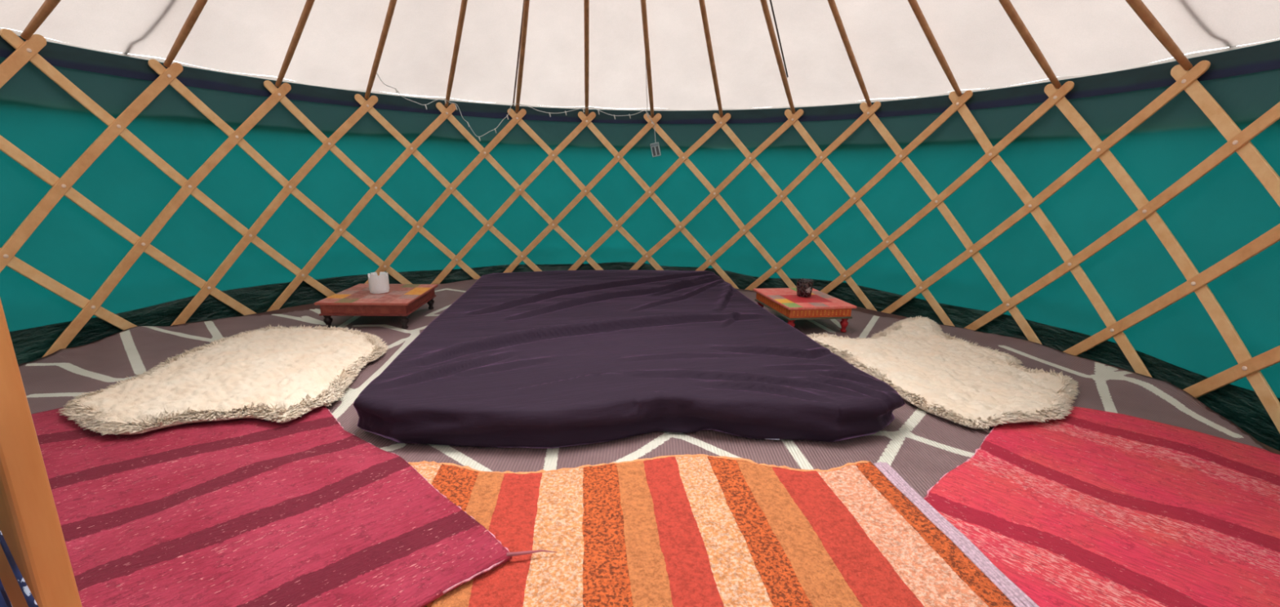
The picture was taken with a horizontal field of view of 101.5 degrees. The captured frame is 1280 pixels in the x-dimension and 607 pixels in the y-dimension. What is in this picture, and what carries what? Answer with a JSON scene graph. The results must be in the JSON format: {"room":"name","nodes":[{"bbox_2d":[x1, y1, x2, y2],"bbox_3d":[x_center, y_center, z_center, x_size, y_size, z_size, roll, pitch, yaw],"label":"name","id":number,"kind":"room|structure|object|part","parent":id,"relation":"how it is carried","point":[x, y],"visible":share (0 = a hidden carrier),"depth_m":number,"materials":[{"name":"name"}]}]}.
{"room":"traditional dwelling","nodes":[
{"label":"traditional dwelling","id":0,"kind":"room"},
{"bbox_2d":[0,28,1279,432],"bbox_3d":[-0.184,-0.213,1.713,4.482,1.360,4.477,0,13,-6],"label":"wall","id":1,"kind":"structure","parent":0,"point":[1226,209],"depth_m":2.66,"materials":[{"name":"green fabric"}]},
{"bbox_2d":[20,0,61,39],"bbox_3d":[-1.540,-1.490,1.700,1.581,1.123,0.029,4,14,11],"label":"pole","id":2,"kind":"object","parent":1,"relation":"on","point":[47,6],"visible":1,"depth_m":1.93,"materials":[{"name":"brown wood"}]},
{"bbox_2d":[163,0,207,66],"bbox_3d":[-1.450,-1.550,1.980,1.581,1.130,0.030,7,14,23],"label":"pole","id":3,"kind":"object","parent":1,"relation":"on","point":[196,11],"visible":1,"depth_m":2.30,"materials":[{"name":"brown wood"}]},
{"bbox_2d":[275,0,315,87],"bbox_3d":[-1.300,-1.601,2.238,1.581,1.144,0.029,11,16,35],"label":"pole","id":4,"kind":"object","parent":1,"relation":"on","point":[308,4],"visible":1,"depth_m":2.60,"materials":[{"name":"brown wood"}]},
{"bbox_2d":[364,0,396,98],"bbox_3d":[-1.102,-1.643,2.454,0.032,1.150,1.581,-11,18,-41],"label":"pole","id":5,"kind":"object","parent":1,"relation":"on","point":[392,4],"visible":1,"depth_m":2.84,"materials":[{"name":"brown wood"}]},
{"bbox_2d":[444,0,467,106],"bbox_3d":[-0.859,-1.678,2.628,0.031,1.153,1.581,-6,15,-29],"label":"pole","id":6,"kind":"object","parent":1,"relation":"on","point":[464,2],"visible":0.99,"depth_m":3.02,"materials":[{"name":"brown wood"}]},
{"bbox_2d":[515,0,529,112],"bbox_3d":[-0.587,-1.698,2.746,0.032,1.156,1.582,-3,14,-18],"label":"pole","id":7,"kind":"object","parent":1,"relation":"on","point":[526,9],"visible":1,"depth_m":3.13,"materials":[{"name":"brown wood"}]},
{"bbox_2d":[512,0,524,106],"bbox_3d":[-0.670,-1.611,2.980,0.010,0.803,1.137,-4,14,-20],"label":"cord","id":8,"kind":"object","parent":7,"relation":"hanging from","point":[519,46],"visible":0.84,"depth_m":3.21,"materials":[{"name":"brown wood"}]},
{"bbox_2d":[583,0,589,115],"bbox_3d":[-0.288,-1.707,2.807,0.030,1.154,1.582,0,13,-6],"label":"pole","id":9,"kind":"object","parent":1,"relation":"on","point":[586,2],"visible":1,"depth_m":3.18,"materials":[{"name":"brown wood"}]},
{"bbox_2d":[0,35,1279,124],"bbox_3d":[-0.169,-0.821,1.572,4.444,0.086,4.447,0,13,-6],"label":"trim","id":10,"kind":"structure","parent":1,"relation":"attached to","point":[1264,57],"depth_m":2.65,"materials":[{"name":"blue fabric"}]},
{"bbox_2d":[0,27,1279,111],"bbox_3d":[-0.171,-0.749,1.597,4.538,0.286,4.521,0,13,-6],"label":"trim","id":11,"kind":"structure","parent":1,"relation":"attached to","point":[17,33],"depth_m":2.72,"materials":[{"name":"beige fabric"}]},
{"bbox_2d":[8,262,1279,450],"bbox_3d":[-0.197,0.317,1.842,4.452,0.270,4.449,0,13,-6],"label":"trim","id":12,"kind":"structure","parent":1,"relation":"attached to","point":[1242,406],"depth_m":2.59,"materials":[{"name":"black fabric"}]},
{"bbox_2d":[640,0,653,116],"bbox_3d":[0.012,-1.699,2.804,0.030,1.156,1.582,3,13,6],"label":"pole","id":13,"kind":"object","parent":1,"relation":"on","point":[643,5],"visible":1,"depth_m":3.18,"materials":[{"name":"brown wood"}]},
{"bbox_2d":[698,0,723,116],"bbox_3d":[0.310,-1.677,2.738,0.030,1.156,1.582,6,14,19],"label":"pole","id":14,"kind":"object","parent":1,"relation":"on","point":[702,4],"visible":1,"depth_m":3.11,"materials":[{"name":"brown wood"}]},
{"bbox_2d":[760,0,795,113],"bbox_3d":[0.587,-1.644,2.610,0.032,1.148,1.582,9,16,31],"label":"pole","id":15,"kind":"object","parent":1,"relation":"on","point":[764,3],"visible":1,"depth_m":2.98,"materials":[{"name":"brown wood"}]},
{"bbox_2d":[769,0,788,77],"bbox_3d":[0.685,-1.579,2.738,0.009,0.609,0.809,9,15,30],"label":"cord","id":16,"kind":"object","parent":15,"relation":"hanging from","point":[771,2],"visible":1,"depth_m":2.91,"materials":[{"name":"fabric"}]},
{"bbox_2d":[827,0,871,106],"bbox_3d":[0.825,-1.603,2.430,0.032,1.136,1.581,14,18,43],"label":"pole","id":17,"kind":"object","parent":1,"relation":"on","point":[832,3],"visible":1,"depth_m":2.79,"materials":[{"name":"brown wood"}]},
{"bbox_2d":[907,0,961,96],"bbox_3d":[1.022,-1.549,2.199,1.581,1.127,0.035,-7,16,-32],"label":"pole","id":18,"kind":"object","parent":1,"relation":"on","point":[913,4],"visible":1,"depth_m":2.53,"materials":[{"name":"brown wood"}]},
{"bbox_2d":[998,0,1061,88],"bbox_3d":[1.157,-1.475,1.947,1.582,1.149,0.032,-4,14,-21],"label":"pole","id":19,"kind":"object","parent":1,"relation":"on","point":[1007,6],"visible":1,"depth_m":2.22,"materials":[{"name":"brown wood"}]},
{"bbox_2d":[1125,0,1192,70],"bbox_3d":[1.237,-1.403,1.664,1.582,1.156,0.033,-1,13,-9],"label":"pole","id":20,"kind":"object","parent":1,"relation":"on","point":[1138,6],"visible":1,"depth_m":1.85,"materials":[{"name":"brown wood"}]},
{"bbox_2d":[0,0,1279,109],"bbox_3d":[-0.155,-1.437,1.426,4.490,1.158,4.490,-9,17,-36],"label":"ceiling","id":21,"kind":"structure","parent":0,"point":[980,43],"depth_m":2.82,"materials":[{"name":"beige fabric"}]},
{"bbox_2d":[376,53,661,156],"bbox_3d":[-0.704,-1.375,3.345,1.668,0.794,0.675,2,13,5],"label":"string lights","id":22,"kind":"object","parent":21,"relation":"hanging from","point":[655,147],"visible":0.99,"depth_m":3.59,"materials":[{"name":"clear plastic"}]},
{"bbox_3d":[0.102,-1.106,3.647,0.056,0.018,0.003,-10,18,8],"label":"box lid","id":23,"kind":"part","parent":22,"relation":"part of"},
{"bbox_2d":[1259,441,1279,454],"bbox_3d":[-0.195,0.387,1.857,4.280,0.126,4.280,0,13,-6],"label":"floor","id":24,"kind":"structure","parent":0,"point":[1273,450],"depth_m":1.56,"materials":[{"name":"grey carpet"}]},
{"bbox_2d":[17,279,1271,497],"bbox_3d":[-0.165,0.295,1.847,4.271,0.048,4.218,0,13,-6],"label":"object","id":25,"kind":"structure","parent":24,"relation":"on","point":[922,446],"depth_m":1.80,"materials":[{"name":"grey carpet"}]},
{"bbox_2d":[57,323,389,435],"bbox_3d":[-1.404,0.219,1.943,0.789,0.066,1.113,-1,13,-9],"label":"sheepskin rug","id":26,"kind":"object","parent":25,"relation":"on","point":[280,374],"visible":1,"depth_m":1.73,"materials":[{"name":"fur"}]},
{"bbox_2d":[31,404,557,606],"bbox_3d":[-1.135,0.440,1.129,1.596,0.033,1.145,13,18,41],"label":"striped rug","id":27,"kind":"object","parent":25,"relation":"on","point":[304,510],"visible":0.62,"depth_m":1.08,"materials":[{"name":"fabric"}]},
{"bbox_2d":[0,297,82,606],"bbox_3d":[-0.602,-0.225,0.398,0.100,1.590,0.059,1,13,0],"label":"post","id":28,"kind":"object","parent":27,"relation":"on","point":[30,526],"visible":1,"depth_m":0.49,"materials":[{"name":"orange wood"}]},
{"bbox_2d":[0,529,38,606],"bbox_3d":[-0.554,0.201,0.438,0.119,0.232,0.023,1,13,0],"label":"curtain","id":29,"kind":"object","parent":28,"relation":"hanging from","point":[5,601],"visible":1,"depth_m":0.44,"materials":[{"name":"blue fabric"}]},
{"bbox_3d":[-0.569,0.200,0.438,0.090,0.232,0.022,1,13,0],"label":"panel","id":30,"kind":"part","parent":29,"relation":"part of","materials":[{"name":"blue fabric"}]},
{"bbox_2d":[314,283,438,328],"bbox_3d":[-1.335,0.009,2.713,0.429,0.133,0.465,0,13,-4],"label":"table","id":31,"kind":"object","parent":25,"relation":"on","point":[402,300],"visible":0.97,"depth_m":2.53,"materials":[{"name":"wood"},{"name":"paint"}]},
{"bbox_3d":[-1.501,0.085,2.518,0.042,0.066,0.042,0,13,-4],"label":"leg","id":32,"kind":"part","parent":31,"relation":"part of","materials":[{"name":"black wood"}]},
{"bbox_3d":[-1.335,0.005,2.712,0.409,0.009,0.445,0,13,-4],"label":"moulding","id":33,"kind":"part","parent":31,"relation":"part of","materials":[{"name":"wood"}]},
{"bbox_2d":[367,271,389,293],"bbox_3d":[-1.344,-0.107,2.693,0.094,0.098,0.094,0,13,-6],"label":"candle holder","id":34,"kind":"object","parent":31,"relation":"on","point":[378,284],"visible":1,"depth_m":2.66,"materials":[{"name":"white glass"}]},
{"bbox_3d":[-1.145,0.088,2.542,0.042,0.066,0.042,0,13,-4],"label":"leg","id":35,"kind":"part","parent":31,"relation":"part of","materials":[{"name":"black wood"}]},
{"bbox_3d":[-1.170,-0.003,2.924,0.042,0.066,0.042,0,13,-4],"label":"leg","id":36,"kind":"part","parent":31,"relation":"part of","materials":[{"name":"black wood"}]},
{"bbox_2d":[353,269,905,448],"bbox_3d":[-0.140,0.069,2.512,1.706,0.150,2.376,0,13,-6],"label":"mattress","id":37,"kind":"object","parent":25,"relation":"on","point":[553,358],"visible":1,"depth_m":1.70,"materials":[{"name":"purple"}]},
{"bbox_2d":[408,453,1039,606],"bbox_3d":[-0.086,0.537,0.811,1.564,0.034,1.186,0,13,-6],"label":"striped rug","id":38,"kind":"object","parent":25,"relation":"on","point":[686,530],"visible":0.75,"depth_m":1.07,"materials":[{"name":"orange fabric"}]},
{"bbox_2d":[752,287,857,332],"bbox_3d":[0.858,0.032,2.801,0.360,0.141,0.461,-1,13,-10],"label":"table","id":39,"kind":"object","parent":25,"relation":"on","point":[785,302],"visible":0.92,"depth_m":2.64,"materials":[{"name":"paint"}]},
{"bbox_3d":[0.748,0.112,2.597,0.042,0.074,0.042,-1,13,-10],"label":"leg","id":40,"kind":"part","parent":39,"relation":"part of","materials":[{"name":"red wood"}]},
{"bbox_3d":[0.858,0.024,2.799,0.340,0.009,0.441,-1,13,-10],"label":"moulding","id":41,"kind":"part","parent":39,"relation":"part of","materials":[{"name":"orange wood"}]},
{"bbox_2d":[796,278,813,297],"bbox_3d":[0.875,-0.082,2.784,0.086,0.088,0.086,0,13,-6],"label":"candle holder","id":42,"kind":"object","parent":39,"relation":"on","point":[804,286],"visible":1,"depth_m":2.75,"materials":[{"name":"black glass"}]},
{"bbox_3d":[1.032,0.107,2.647,0.042,0.074,0.042,-1,13,-10],"label":"leg","id":43,"kind":"part","parent":39,"relation":"part of","materials":[{"name":"red wood"}]},
{"bbox_2d":[806,315,1079,429],"bbox_3d":[1.273,0.221,2.212,0.922,0.054,1.202,-2,14,-13],"label":"sheepskin rug","id":44,"kind":"object","parent":25,"relation":"on","point":[961,381],"visible":0.98,"depth_m":1.98,"materials":[{"name":"fur"}]},
{"bbox_2d":[924,405,1279,606],"bbox_3d":[1.187,0.520,1.046,1.561,0.015,1.005,-11,18,-41],"label":"striped rug","id":45,"kind":"object","parent":25,"relation":"on","point":[1089,507],"visible":0.84,"depth_m":1.20,"materials":[{"name":"fabric"}]}
]}

